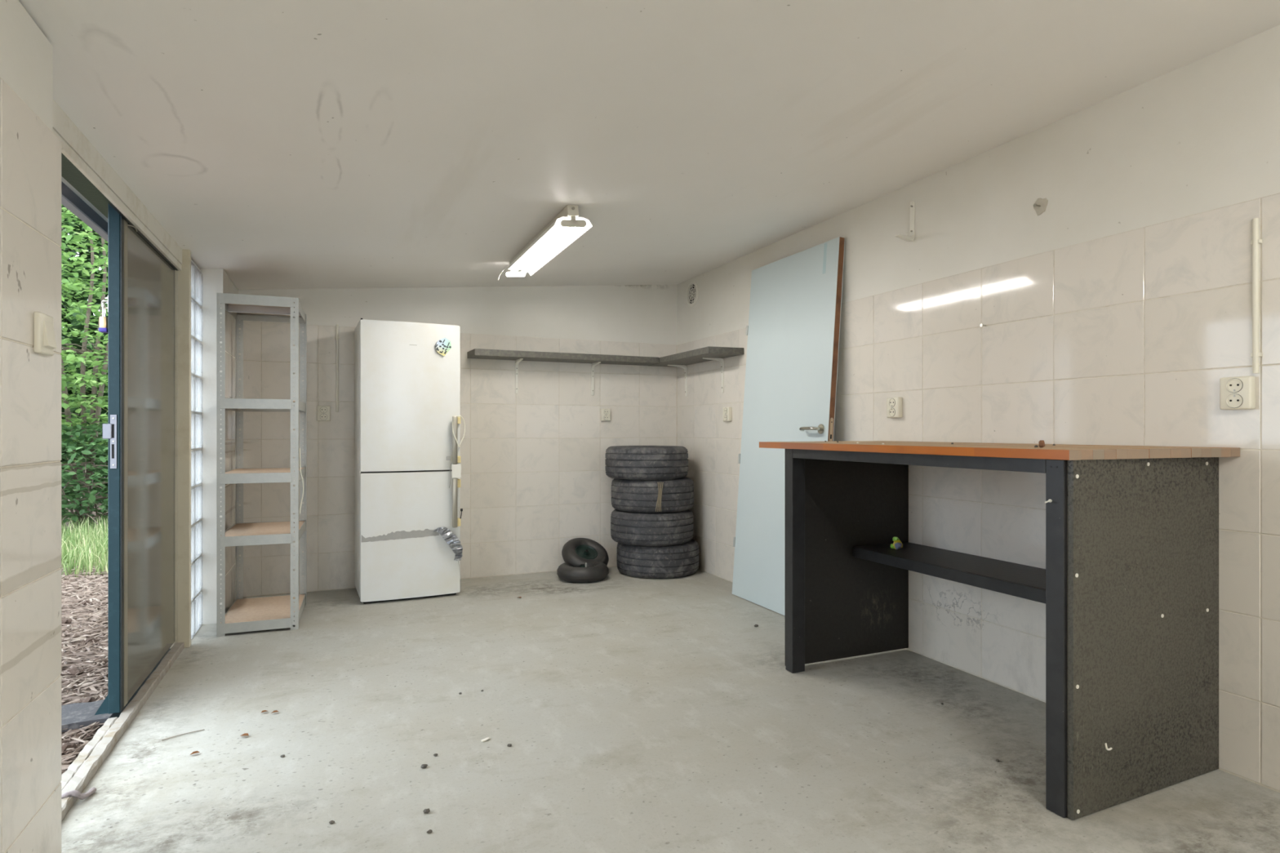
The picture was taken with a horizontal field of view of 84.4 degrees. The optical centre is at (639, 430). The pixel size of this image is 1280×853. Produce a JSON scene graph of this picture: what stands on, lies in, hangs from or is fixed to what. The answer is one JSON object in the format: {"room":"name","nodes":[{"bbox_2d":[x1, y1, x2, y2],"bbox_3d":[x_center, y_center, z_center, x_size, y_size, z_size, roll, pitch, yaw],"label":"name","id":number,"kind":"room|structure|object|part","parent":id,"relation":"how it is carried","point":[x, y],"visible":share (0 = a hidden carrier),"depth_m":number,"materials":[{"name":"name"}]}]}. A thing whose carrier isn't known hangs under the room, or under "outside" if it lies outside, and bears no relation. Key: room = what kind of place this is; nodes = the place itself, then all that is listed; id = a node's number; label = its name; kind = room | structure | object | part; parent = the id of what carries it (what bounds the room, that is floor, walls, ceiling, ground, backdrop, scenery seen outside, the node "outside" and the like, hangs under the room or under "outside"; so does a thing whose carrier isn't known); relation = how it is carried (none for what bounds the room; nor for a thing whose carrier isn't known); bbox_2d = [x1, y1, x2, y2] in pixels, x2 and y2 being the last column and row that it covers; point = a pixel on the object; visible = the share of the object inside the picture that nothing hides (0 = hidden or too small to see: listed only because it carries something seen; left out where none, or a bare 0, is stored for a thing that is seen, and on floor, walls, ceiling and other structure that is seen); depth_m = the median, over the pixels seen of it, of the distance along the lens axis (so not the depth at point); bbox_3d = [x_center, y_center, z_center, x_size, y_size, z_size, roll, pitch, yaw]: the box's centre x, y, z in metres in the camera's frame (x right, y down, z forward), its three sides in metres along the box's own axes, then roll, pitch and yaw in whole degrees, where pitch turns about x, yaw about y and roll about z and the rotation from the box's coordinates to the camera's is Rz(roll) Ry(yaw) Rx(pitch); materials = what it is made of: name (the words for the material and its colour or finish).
{"room":"storage area","nodes":[
{"label":"storage area","id":0,"kind":"room"},
{"bbox_2d":[0,0,61,852],"bbox_3d":[-0.578,0.138,-0.428,0.200,2.050,4.468,0,0,-23],"label":"wall","id":1,"kind":"structure","parent":0,"point":[30,152],"depth_m":1.49,"materials":[{"name":"white paint"}]},
{"bbox_2d":[33,311,57,355],"bbox_3d":[-1.304,-0.211,1.550,0.022,0.088,0.080,0,0,-23],"label":"light switch","id":2,"kind":"object","parent":1,"relation":"attached to","point":[44,339],"visible":1,"depth_m":1.53,"materials":[{"name":"beige plastic"}]},
{"bbox_2d":[60,717,118,791],"bbox_3d":[-1.709,1.082,2.083,0.038,0.084,1.035,0,0,-23],"label":"trim","id":3,"kind":"structure","parent":1,"relation":"attached to","point":[84,754],"depth_m":2.28,"materials":[{"name":"white paint"}]},
{"bbox_2d":[53,99,182,271],"bbox_3d":[-1.858,-0.834,2.547,0.014,0.105,2.085,0,0,-23],"label":"trim","id":4,"kind":"structure","parent":1,"relation":"attached to","point":[76,147],"depth_m":2.35,"materials":[{"name":"white paint"}]},
{"bbox_2d":[61,152,177,270],"bbox_3d":[-1.919,-0.839,2.505,0.131,0.115,2.115,0,0,-23],"label":"trim","id":5,"kind":"structure","parent":1,"relation":"attached to","point":[69,171],"depth_m":2.46,"materials":[{"name":"black paint"}]},
{"bbox_2d":[61,642,184,822],"bbox_3d":[-1.843,1.073,2.503,0.043,0.082,2.052,0,0,-23],"label":"trim","id":6,"kind":"structure","parent":1,"relation":"attached to","point":[89,768],"depth_m":2.43,"materials":[{"name":"white paint"}]},
{"bbox_2d":[112,648,170,717],"bbox_3d":[-1.888,1.111,2.510,0.038,0.104,2.100,0,0,-23],"label":"trim","id":7,"kind":"structure","parent":1,"relation":"attached to","point":[116,715],"depth_m":2.87,"materials":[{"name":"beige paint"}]},
{"bbox_2d":[61,181,107,241],"bbox_3d":[-1.815,-0.889,1.943,0.040,0.135,9.000,0,0,-23],"label":"trim","id":8,"kind":"structure","parent":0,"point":[70,200],"depth_m":2.69,"materials":[{"name":"grey paint"}]},
{"bbox_2d":[60,497,115,775],"bbox_3d":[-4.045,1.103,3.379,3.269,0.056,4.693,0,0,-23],"label":"mulch","id":9,"kind":"object","parent":0,"point":[89,675],"depth_m":3.38,"materials":[{"name":"brown wood"}]},
{"bbox_2d":[61,617,71,626],"bbox_3d":[-3.303,1.099,4.055,0.068,0.049,0.042,0,0,18],"label":"pine cone","id":10,"kind":"object","parent":9,"relation":"on","point":[64,620],"visible":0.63,"depth_m":4.04,"materials":[{"name":"brown"}]},
{"bbox_2d":[61,742,76,755],"bbox_3d":[-1.976,1.099,2.431,0.043,0.048,0.067,0,0,15],"label":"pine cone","id":11,"kind":"object","parent":9,"relation":"on","point":[68,745],"visible":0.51,"depth_m":2.42,"materials":[{"name":"brown"}]},
{"bbox_2d":[66,666,84,677],"bbox_3d":[-2.562,1.097,3.207,0.068,0.045,0.043,0,0,16],"label":"stone","id":12,"kind":"object","parent":9,"relation":"on","point":[73,670],"visible":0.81,"depth_m":3.19,"materials":[{"name":"brown"}]},
{"bbox_2d":[60,204,107,525],"bbox_3d":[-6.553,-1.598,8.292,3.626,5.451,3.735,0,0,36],"label":"hedge","id":13,"kind":"object","parent":9,"relation":"on","point":[96,403],"visible":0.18,"depth_m":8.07,"materials":[{"name":"green plant"}]},
{"bbox_2d":[60,422,107,526],"bbox_3d":[-6.070,0.515,7.849,3.012,1.232,1.850,0,0,-9],"label":"shrub","id":14,"kind":"object","parent":9,"relation":"on","point":[88,500],"visible":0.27,"depth_m":7.56,"materials":[{"name":"green plant"}]},
{"bbox_2d":[60,514,107,578],"bbox_3d":[-5.597,0.994,6.425,2.337,0.260,3.626,0,0,-34],"label":"grass","id":15,"kind":"structure","parent":9,"relation":"on","point":[98,548],"depth_m":6.04,"materials":[{"name":"green plant"}]},
{"bbox_2d":[81,600,89,607],"bbox_3d":[-3.524,1.098,4.487,0.043,0.047,0.067,0,0,-37],"label":"pine cone","id":16,"kind":"object","parent":9,"relation":"on","point":[85,601],"visible":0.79,"depth_m":4.47,"materials":[{"name":"brown"}]},
{"bbox_2d":[80,696,95,702],"bbox_3d":[-2.232,1.098,2.853,0.066,0.046,0.044,0,0,42],"label":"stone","id":17,"kind":"object","parent":9,"relation":"on","point":[90,699],"visible":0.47,"depth_m":2.84,"materials":[{"name":"brown"}]},
{"bbox_3d":[-2.359,1.091,2.567,0.778,0.025,0.292,0,0,-30],"label":"felt strip","id":18,"kind":"part","parent":9,"relation":"part of","materials":[{"name":"grey fabric"}]},
{"bbox_2d":[84,637,99,644],"bbox_3d":[-2.847,1.096,3.671,0.043,0.045,0.069,0,0,37],"label":"pine cone","id":19,"kind":"object","parent":9,"relation":"on","point":[95,640],"visible":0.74,"depth_m":3.66,"materials":[{"name":"brown"}]},
{"bbox_2d":[196,268,238,625],"bbox_3d":[-2.559,0.134,4.180,0.260,2.060,0.700,0,0,-23],"label":"wall pier","id":20,"kind":"object","parent":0,"point":[214,281],"visible":0.39,"depth_m":3.89,"materials":[{"name":"white paint"}]},
{"bbox_2d":[191,259,201,639],"bbox_3d":[-2.349,0.096,3.668,0.079,1.936,0.408,0,0,-23],"label":"window","id":21,"kind":"structure","parent":20,"relation":"attached to","point":[196,276],"depth_m":3.85,"materials":[{"name":"white"}]},
{"bbox_2d":[238,284,677,597],"bbox_3d":[-1.260,-0.090,5.160,3.641,2.307,0.220,0,0,-23],"label":"wall","id":22,"kind":"structure","parent":0,"point":[534,479],"depth_m":5.16,"materials":[{"name":"white paint"}]},
{"bbox_2d":[316,405,330,421],"bbox_3d":[-2.095,-0.115,4.676,0.082,0.100,0.033,0,0,-24],"label":"double socket","id":23,"kind":"object","parent":22,"relation":"attached to","point":[323,412],"visible":1,"depth_m":4.66,"materials":[{"name":"beige plastic"}]},
{"bbox_2d":[335,324,339,411],"bbox_3d":[-2.023,-0.417,4.718,0.024,0.582,0.017,0,0,-23],"label":"cable conduit","id":24,"kind":"object","parent":22,"relation":"attached to","point":[337,337],"visible":1,"depth_m":4.71,"materials":[{"name":"beige plastic"}]},
{"bbox_2d":[515,358,523,393],"bbox_3d":[-0.880,-0.397,5.142,0.022,0.245,0.165,0,0,-23],"label":"shelf bracket","id":25,"kind":"object","parent":22,"relation":"attached to","point":[517,362],"visible":1,"depth_m":5.21,"materials":[{"name":"white metal"}]},
{"bbox_2d":[467,348,658,365],"bbox_3d":[-0.547,-0.542,5.251,1.417,0.046,0.250,0,0,-23],"label":"wall shelf","id":26,"kind":"object","parent":22,"relation":"attached to","point":[479,353],"visible":1,"depth_m":5.16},
{"bbox_2d":[591,361,600,395],"bbox_3d":[-0.336,-0.397,5.384,0.022,0.245,0.165,0,0,-23],"label":"shelf bracket","id":27,"kind":"object","parent":22,"relation":"attached to","point":[593,365],"visible":1,"depth_m":5.45,"materials":[{"name":"white metal"}]},
{"bbox_2d":[600,408,610,421],"bbox_3d":[-0.267,-0.123,5.487,0.074,0.095,0.033,0,0,-24],"label":"double socket","id":28,"kind":"object","parent":22,"relation":"attached to","point":[605,413],"visible":1,"depth_m":5.47,"materials":[{"name":"beige plastic"}]},
{"bbox_2d":[18,0,1279,289],"bbox_3d":[0.226,-1.085,1.674,3.591,0.440,7.700,0,0,-23],"label":"ceiling","id":29,"kind":"structure","parent":0,"point":[278,144],"depth_m":2.25,"materials":[{"name":"white paint"}]},
{"bbox_2d":[497,204,592,279],"bbox_3d":[-0.540,-0.988,3.828,0.198,0.122,1.213,0,0,-24],"label":"lamp","id":30,"kind":"object","parent":29,"relation":"attached to","point":[566,227],"visible":1,"depth_m":3.66,"materials":[{"name":"beige plastic"}]},
{"bbox_2d":[61,566,1279,852],"bbox_3d":[0.331,1.123,1.705,3.333,0.120,7.675,0,0,-23],"label":"floor","id":31,"kind":"structure","parent":0,"point":[636,714],"depth_m":2.38,"materials":[{"name":"concrete"}]},
{"bbox_2d":[61,787,96,799],"bbox_3d":[-1.610,1.042,2.023,0.041,0.043,0.108,0,0,21],"label":"rag","id":32,"kind":"object","parent":31,"relation":"on","point":[75,793],"visible":0.77,"depth_m":2.01,"materials":[{"name":"grey"}]},
{"bbox_2d":[169,248,191,648],"bbox_3d":[-2.276,0.087,3.455,0.131,1.952,0.040,0,0,-23],"label":"trim","id":33,"kind":"structure","parent":31,"relation":"on","point":[182,278],"depth_m":3.45,"materials":[{"name":"beige paint"}]},
{"bbox_2d":[94,203,174,715],"bbox_3d":[-2.106,0.097,2.994,0.102,1.870,0.934,0,0,-23],"label":"door leaf","id":34,"kind":"structure","parent":33,"relation":"attached to","point":[139,431],"depth_m":2.79,"materials":[{"name":"teal paint"}]},
{"bbox_2d":[98,303,107,333],"bbox_3d":[-1.960,-0.412,2.583,0.025,0.105,0.036,0,0,-23],"label":"padlock","id":35,"kind":"object","parent":34,"relation":"hanging from","point":[103,328],"visible":0.94,"depth_m":2.57,"materials":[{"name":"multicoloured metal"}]},
{"bbox_3d":[-1.928,0.040,2.566,0.042,0.196,0.005,0,0,-23],"label":"strike plate","id":36,"kind":"part","parent":34,"relation":"part of","materials":[{"name":"silver metal"}]},
{"bbox_3d":[-1.906,0.096,2.599,0.004,1.865,0.032,0,0,-23],"label":"edge trim","id":37,"kind":"part","parent":34,"relation":"part of","materials":[{"name":"black paint"}]},
{"bbox_3d":[-2.102,0.096,3.042,0.016,1.855,0.846,0,0,-23],"label":"panel","id":38,"kind":"part","parent":34,"relation":"part of","materials":[{"name":"clear glass"}]},
{"bbox_2d":[161,729,204,740],"bbox_3d":[-1.593,1.060,2.463,0.127,0.004,0.006,0,0,-43],"label":"twig","id":39,"kind":"object","parent":31,"relation":"on","point":[200,730],"visible":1,"depth_m":2.46,"materials":[{"name":"brown"}]},
{"bbox_2d":[217,293,306,636],"bbox_3d":[-2.115,0.176,3.989,0.380,1.775,0.605,0,0,-21],"label":"storage rack","id":40,"kind":"object","parent":31,"relation":"on","point":[270,612],"visible":0.99,"depth_m":3.77,"materials":[{"name":"metal"}]},
{"bbox_3d":[-2.171,0.176,3.664,0.037,1.775,0.037,0,0,-21],"label":"post","id":41,"kind":"part","parent":40,"relation":"part of","materials":[{"name":"metal"}]},
{"bbox_3d":[-2.377,0.176,4.189,0.037,1.775,0.039,0,0,-21],"label":"post","id":42,"kind":"part","parent":40,"relation":"part of","materials":[{"name":"metal"}]},
{"bbox_3d":[-1.853,0.176,3.789,0.039,1.775,0.037,0,0,-21],"label":"post","id":43,"kind":"part","parent":40,"relation":"part of","materials":[{"name":"metal"}]},
{"bbox_2d":[298,448,303,513],"bbox_3d":[-1.818,0.269,3.792,0.024,0.350,0.024,0,0,-23],"label":"hanging cord","id":44,"kind":"object","parent":40,"relation":"hanging from","point":[299,448],"visible":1,"depth_m":3.79,"materials":[{"name":"beige plastic"}]},
{"bbox_3d":[-2.059,0.176,4.314,0.039,1.775,0.039,0,0,-21],"label":"post","id":45,"kind":"part","parent":40,"relation":"part of","materials":[{"name":"metal"}]},
{"bbox_2d":[354,318,465,603],"bbox_3d":[-1.509,0.185,4.622,0.631,1.755,0.559,0,0,-26],"label":"refrigerator","id":46,"kind":"object","parent":31,"relation":"on","point":[407,465],"visible":1,"depth_m":4.42,"materials":[{"name":"white metal"}]},
{"bbox_3d":[-1.441,-0.214,4.448,0.599,0.929,0.071,0,0,-26],"label":"door","id":47,"kind":"part","parent":46,"relation":"part of","materials":[{"name":"white metal"}]},
{"bbox_3d":[-1.441,0.653,4.448,0.599,0.785,0.071,0,0,-26],"label":"door","id":48,"kind":"part","parent":46,"relation":"part of","materials":[{"name":"white metal"}]},
{"bbox_2d":[435,337,451,355],"bbox_3d":[-1.250,-0.533,4.488,0.104,0.118,0.002,0,0,-26],"label":"sticker","id":49,"kind":"object","parent":46,"relation":"attached to","point":[443,345],"visible":1,"depth_m":4.49,"materials":[{"name":"paper"}]},
{"bbox_3d":[-1.178,0.459,4.496,0.031,0.315,0.020,0,0,-26],"label":"handle","id":50,"kind":"part","parent":46,"relation":"part of","materials":[{"name":"silver metal"}]},
{"bbox_3d":[-1.178,0.060,4.496,0.031,0.307,0.020,0,0,-26],"label":"handle","id":51,"kind":"part","parent":46,"relation":"part of","materials":[{"name":"silver metal"}]},
{"bbox_3d":[-1.159,0.005,4.515,0.031,0.206,0.105,0,0,25],"label":"looped cord","id":52,"kind":"part","parent":46,"relation":"part of","materials":[{"name":"beige plastic"}]},
{"bbox_2d":[421,764,427,768],"bbox_3d":[-0.681,1.058,2.227,0.019,0.011,0.017,0,0,8],"label":"pebble","id":53,"kind":"object","parent":31,"relation":"on","point":[423,766],"visible":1,"depth_m":2.22,"materials":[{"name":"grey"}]},
{"bbox_2d":[422,808,430,813],"bbox_3d":[-0.594,1.058,1.964,0.018,0.011,0.018,0,0,-23],"label":"pebble","id":54,"kind":"object","parent":31,"relation":"on","point":[425,811],"visible":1,"depth_m":1.96,"materials":[{"name":"grey stone"}]},
{"bbox_2d":[480,737,491,742],"bbox_3d":[-0.529,1.060,2.424,0.017,0.007,0.040,0,0,44],"label":"flake","id":55,"kind":"object","parent":31,"relation":"on","point":[488,738],"visible":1,"depth_m":2.42,"materials":[{"name":"white paint"}]},
{"bbox_2d":[556,561,608,582],"bbox_3d":[-0.410,1.000,5.067,0.369,0.126,0.369,0,0,-43],"label":"tube","id":56,"kind":"object","parent":31,"relation":"on","point":[566,572],"visible":0.89,"depth_m":4.92,"materials":[{"name":"black rubber"}]},
{"bbox_2d":[561,537,608,567],"bbox_3d":[-0.406,0.927,5.248,0.353,0.233,0.322,0,0,-15],"label":"wheel","id":57,"kind":"object","parent":56,"relation":"on","point":[576,552],"visible":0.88,"depth_m":5.22,"materials":[{"name":"black rubber"}]},
{"bbox_2d":[617,538,699,578],"bbox_3d":[0.136,0.946,5.335,0.622,0.235,0.622,0,0,-23],"label":"tyre","id":58,"kind":"object","parent":31,"relation":"on","point":[677,561],"visible":0.86,"depth_m":5.07,"materials":[{"name":"black rubber"}]},
{"bbox_2d":[610,509,693,546],"bbox_3d":[0.090,0.709,5.308,0.622,0.235,0.622,0,0,15],"label":"tyre","id":59,"kind":"object","parent":58,"relation":"on","point":[629,528],"visible":0.91,"depth_m":5.04,"materials":[{"name":"black rubber"}]},
{"bbox_2d":[611,476,693,512],"bbox_3d":[0.094,0.471,5.315,0.622,0.235,0.622,0,0,37],"label":"tyre","id":60,"kind":"object","parent":59,"relation":"on","point":[677,495],"visible":0.99,"depth_m":5.05,"materials":[{"name":"black rubber"}]},
{"bbox_2d":[604,445,688,479],"bbox_3d":[0.051,0.234,5.294,0.622,0.235,0.622,0,0,-15],"label":"tyre","id":61,"kind":"object","parent":60,"relation":"on","point":[621,462],"visible":1,"depth_m":5.03,"materials":[{"name":"black rubber"}]},
{"bbox_2d":[655,482,662,511],"bbox_3d":[0.138,0.469,5.003,0.056,0.211,0.011,0,0,-5],"label":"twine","id":62,"kind":"object","parent":60,"relation":"hanging from","point":[660,490],"visible":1,"depth_m":5.00,"materials":[{"name":"brown"}]},
{"bbox_2d":[732,236,844,615],"bbox_3d":[0.856,0.005,4.215,0.190,2.115,0.904,0,0,-23],"label":"door","id":63,"kind":"structure","parent":31,"relation":"on","point":[793,331],"depth_m":4.22,"materials":[{"name":"blue paint"}]},
{"bbox_3d":[0.932,-0.009,3.898,0.061,0.023,0.153,4,-2,-23],"label":"lever","id":64,"kind":"part","parent":63,"relation":"part of","materials":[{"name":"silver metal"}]},
{"bbox_3d":[1.028,0.047,3.806,0.020,0.235,0.002,4,-2,-23],"label":"lock plate","id":65,"kind":"part","parent":63,"relation":"part of","materials":[{"name":"beige"}]},
{"bbox_3d":[0.874,0.006,4.220,0.005,2.117,0.882,4,-2,-23],"label":"door","id":66,"kind":"part","parent":63,"relation":"part of","materials":[{"name":"brown wood"}]},
{"bbox_2d":[759,440,1239,820],"bbox_3d":[1.190,0.557,2.734,0.739,1.011,1.562,0,0,-23],"label":"workbench","id":67,"kind":"object","parent":31,"relation":"on","point":[1128,585],"visible":1,"depth_m":2.12,"materials":[{"name":"brown wood"}]},
{"bbox_3d":[0.687,0.571,3.127,0.067,0.983,0.052,0,0,-23],"label":"leg","id":68,"kind":"part","parent":67,"relation":"part of","materials":[{"name":"black metal"}]},
{"bbox_3d":[0.974,0.566,3.289,0.700,0.972,0.018,0,0,-23],"label":"panel","id":69,"kind":"part","parent":67,"relation":"part of","materials":[{"name":"black wood"}]},
{"bbox_2d":[890,537,902,549],"bbox_3d":[1.167,0.512,3.220,0.054,0.054,0.052,0,0,32],"label":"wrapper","id":70,"kind":"object","parent":67,"relation":"on","point":[897,544],"visible":1,"depth_m":3.21,"materials":[{"name":"multicoloured plastic"}]},
{"bbox_3d":[0.925,0.100,2.547,0.045,0.040,1.202,0,0,-23],"label":"rail","id":71,"kind":"part","parent":67,"relation":"part of","materials":[{"name":"black metal"}]},
{"bbox_3d":[1.262,0.563,2.690,0.035,0.045,1.308,0,0,-23],"label":"shelf rail","id":72,"kind":"part","parent":67,"relation":"part of","materials":[{"name":"black metal"}]},
{"bbox_2d":[855,542,1045,590],"bbox_3d":[1.403,0.548,2.751,0.328,0.018,1.306,0,0,-23],"label":"shelf","id":73,"kind":"object","parent":67,"relation":"attached to","point":[996,574],"depth_m":2.85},
{"bbox_2d":[1034,440,1044,447],"bbox_3d":[1.225,0.041,2.165,0.017,0.023,0.030,0,0,-45],"label":"nut","id":74,"kind":"object","parent":67,"relation":"on","point":[1042,444],"visible":1,"depth_m":2.16,"materials":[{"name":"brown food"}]},
{"bbox_3d":[1.181,0.571,1.972,0.067,0.983,0.056,0,0,-23],"label":"leg","id":75,"kind":"part","parent":67,"relation":"part of","materials":[{"name":"black metal"}]},
{"bbox_3d":[1.493,0.570,2.075,0.701,0.980,0.018,0,0,-25],"label":"panel","id":76,"kind":"part","parent":67,"relation":"part of","materials":[{"name":"grey wood"}]},
{"bbox_2d":[676,24,1279,792],"bbox_3d":[1.835,-0.102,2.362,0.151,2.330,7.700,0,0,-23],"label":"wall","id":77,"kind":"structure","parent":0,"point":[1116,313],"depth_m":2.71,"materials":[{"name":"beige tile"}]},
{"bbox_2d":[666,364,687,395],"bbox_3d":[0.294,-0.396,5.564,0.165,0.245,0.022,0,0,-23],"label":"shelf bracket","id":78,"kind":"object","parent":77,"relation":"attached to","point":[683,366],"visible":1,"depth_m":5.58,"materials":[{"name":"white metal"}]},
{"bbox_2d":[685,281,698,306],"bbox_3d":[0.407,-1.067,5.512,0.013,0.196,0.196,0,0,-23],"label":"air vent","id":79,"kind":"object","parent":77,"relation":"in","point":[692,291],"visible":1,"depth_m":5.51,"materials":[{"name":"white plastic"}]},
{"bbox_2d":[648,346,743,367],"bbox_3d":[0.383,-0.541,5.224,0.265,0.045,1.036,0,0,-23],"label":"wall shelf","id":80,"kind":"object","parent":77,"relation":"attached to","point":[691,357],"visible":0.88,"depth_m":4.97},
{"bbox_2d":[702,357,724,392],"bbox_3d":[0.522,-0.396,5.030,0.165,0.245,0.022,0,0,-23],"label":"shelf bracket","id":81,"kind":"object","parent":77,"relation":"attached to","point":[721,360],"visible":1,"depth_m":5.05,"materials":[{"name":"white metal"}]},
{"bbox_2d":[723,407,732,421],"bbox_3d":[0.616,-0.117,4.981,0.033,0.100,0.082,0,0,-23],"label":"double socket","id":82,"kind":"object","parent":77,"relation":"attached to","point":[727,411],"visible":1,"depth_m":4.95,"materials":[{"name":"beige plastic"}]},
{"bbox_2d":[886,396,902,417],"bbox_3d":[1.255,-0.115,3.486,0.033,0.100,0.082,0,0,-23],"label":"double socket","id":83,"kind":"object","parent":77,"relation":"attached to","point":[894,405],"visible":1,"depth_m":3.46,"materials":[{"name":"beige plastic"}]},
{"bbox_2d":[894,200,915,241],"bbox_3d":[1.256,-1.006,3.346,0.160,0.195,0.022,0,0,-43],"label":"bracket","id":84,"kind":"object","parent":77,"relation":"attached to","point":[911,237],"visible":1,"depth_m":3.39,"materials":[{"name":"white plastic"}]},
{"bbox_2d":[1033,198,1048,215],"bbox_3d":[1.565,-0.884,2.776,0.035,0.067,0.061,0,0,-23],"label":"plug","id":85,"kind":"object","parent":77,"relation":"attached to","point":[1040,205],"visible":1,"depth_m":2.78,"materials":[{"name":"beige plastic"}]},
{"bbox_2d":[1219,376,1255,409],"bbox_3d":[1.823,-0.115,2.156,0.033,0.100,0.082,0,0,-23],"label":"double socket","id":86,"kind":"object","parent":77,"relation":"attached to","point":[1238,393],"visible":1,"depth_m":2.14,"materials":[{"name":"beige plastic"}]},
{"bbox_2d":[1250,217,1262,373],"bbox_3d":[1.849,-0.405,2.120,0.017,0.464,0.024,0,0,-23],"label":"cable conduit","id":87,"kind":"object","parent":77,"relation":"attached to","point":[1255,354],"visible":1,"depth_m":2.11,"materials":[{"name":"beige plastic"}]}
]}

